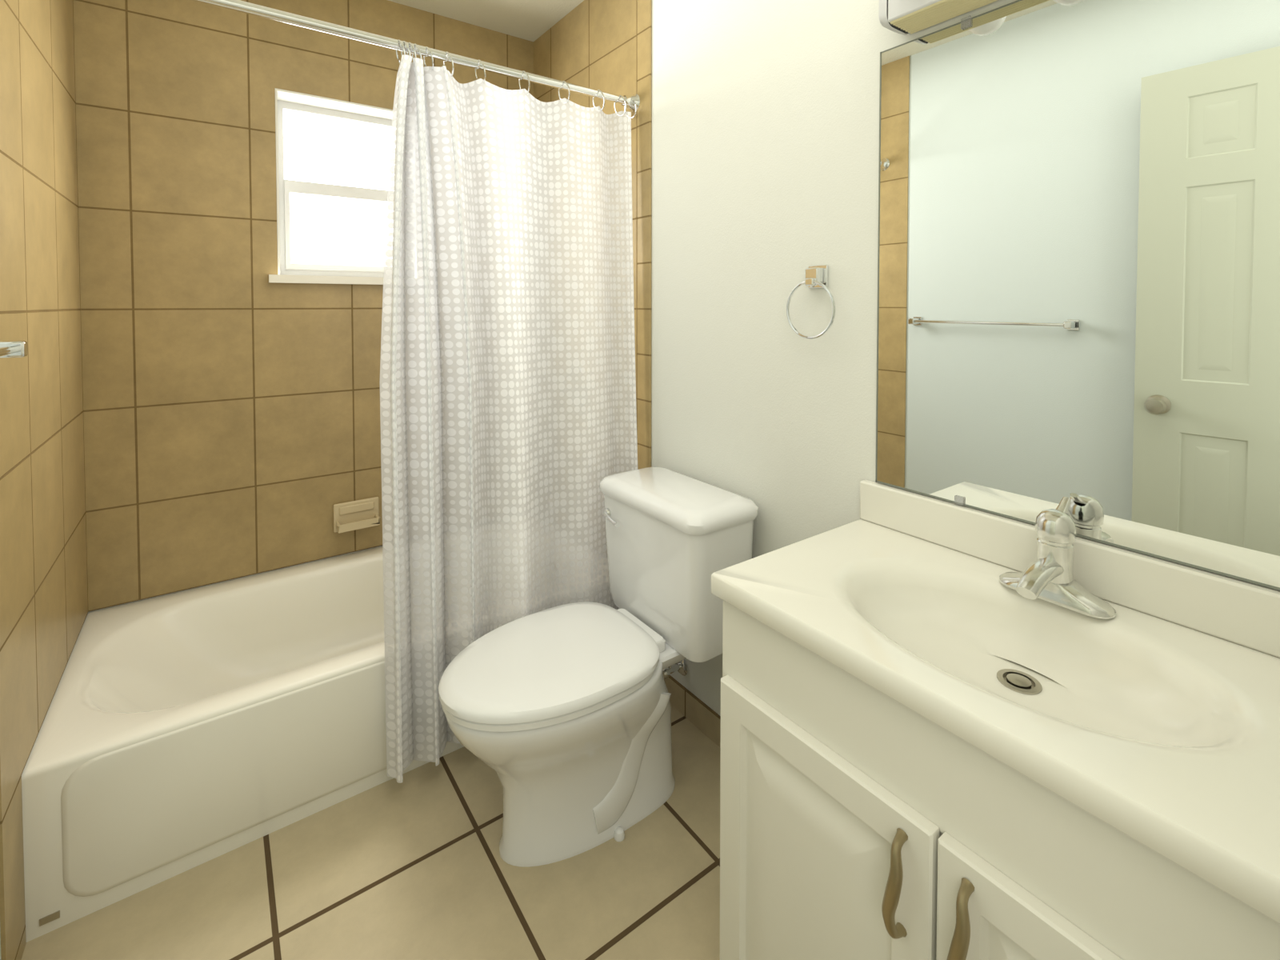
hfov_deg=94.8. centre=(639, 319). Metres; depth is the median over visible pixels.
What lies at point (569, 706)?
toilet
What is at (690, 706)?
baseboard
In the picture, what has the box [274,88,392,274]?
window
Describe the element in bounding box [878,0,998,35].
vanity light
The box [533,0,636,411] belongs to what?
tile
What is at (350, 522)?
tray
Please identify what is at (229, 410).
wall
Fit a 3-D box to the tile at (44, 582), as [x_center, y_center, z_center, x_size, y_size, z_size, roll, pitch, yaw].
[-1.411,0.021,1.394,0.006,2.430,0.894,-1,2,-36]
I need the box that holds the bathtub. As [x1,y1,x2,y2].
[21,546,463,942]
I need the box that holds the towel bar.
[0,340,27,358]
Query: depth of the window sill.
2.11 m
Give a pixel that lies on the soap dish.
(349, 516)
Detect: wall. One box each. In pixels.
[0,932,0,959]
[72,0,533,612]
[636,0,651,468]
[651,0,1279,715]
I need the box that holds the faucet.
[999,496,1115,619]
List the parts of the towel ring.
post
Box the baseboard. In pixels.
[664,675,720,747]
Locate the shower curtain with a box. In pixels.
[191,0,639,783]
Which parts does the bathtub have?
apron panel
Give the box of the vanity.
[711,480,1279,959]
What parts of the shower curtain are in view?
rod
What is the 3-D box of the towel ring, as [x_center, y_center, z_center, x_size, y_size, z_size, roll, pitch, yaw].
[0.409,-0.042,1.386,0.038,0.174,0.139,-1,2,-36]
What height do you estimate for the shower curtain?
1.912 m
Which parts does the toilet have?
seat, lid, lever, lever arm, supply knob, tank, supply plate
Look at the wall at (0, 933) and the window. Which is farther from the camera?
the window
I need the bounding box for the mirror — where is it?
[875,0,1279,590]
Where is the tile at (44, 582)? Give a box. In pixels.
[0,0,87,959]
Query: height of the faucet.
0.152 m
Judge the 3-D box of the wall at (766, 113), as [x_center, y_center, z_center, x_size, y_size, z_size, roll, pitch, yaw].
[0.333,0.014,1.672,0.170,2.430,2.500,-1,2,-36]
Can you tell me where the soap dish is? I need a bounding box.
[333,496,380,533]
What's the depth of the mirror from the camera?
0.95 m
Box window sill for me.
[268,274,383,284]
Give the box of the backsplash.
[860,480,1279,657]
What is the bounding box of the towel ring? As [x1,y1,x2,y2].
[786,264,835,339]
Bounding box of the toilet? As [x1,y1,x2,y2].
[438,466,758,867]
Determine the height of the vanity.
0.953 m
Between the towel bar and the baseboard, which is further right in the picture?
the baseboard
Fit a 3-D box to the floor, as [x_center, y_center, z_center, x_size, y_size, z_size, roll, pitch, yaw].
[-0.341,1.291,1.218,1.834,0.100,2.840,-1,2,-36]
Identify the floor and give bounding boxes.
[21,705,720,959]
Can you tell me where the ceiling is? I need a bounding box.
[388,0,583,41]
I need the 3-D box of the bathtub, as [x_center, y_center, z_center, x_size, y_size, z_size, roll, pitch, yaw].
[-0.847,1.053,1.911,1.492,0.340,0.772,-1,2,-36]
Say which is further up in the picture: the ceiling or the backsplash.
the ceiling
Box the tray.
[336,514,380,533]

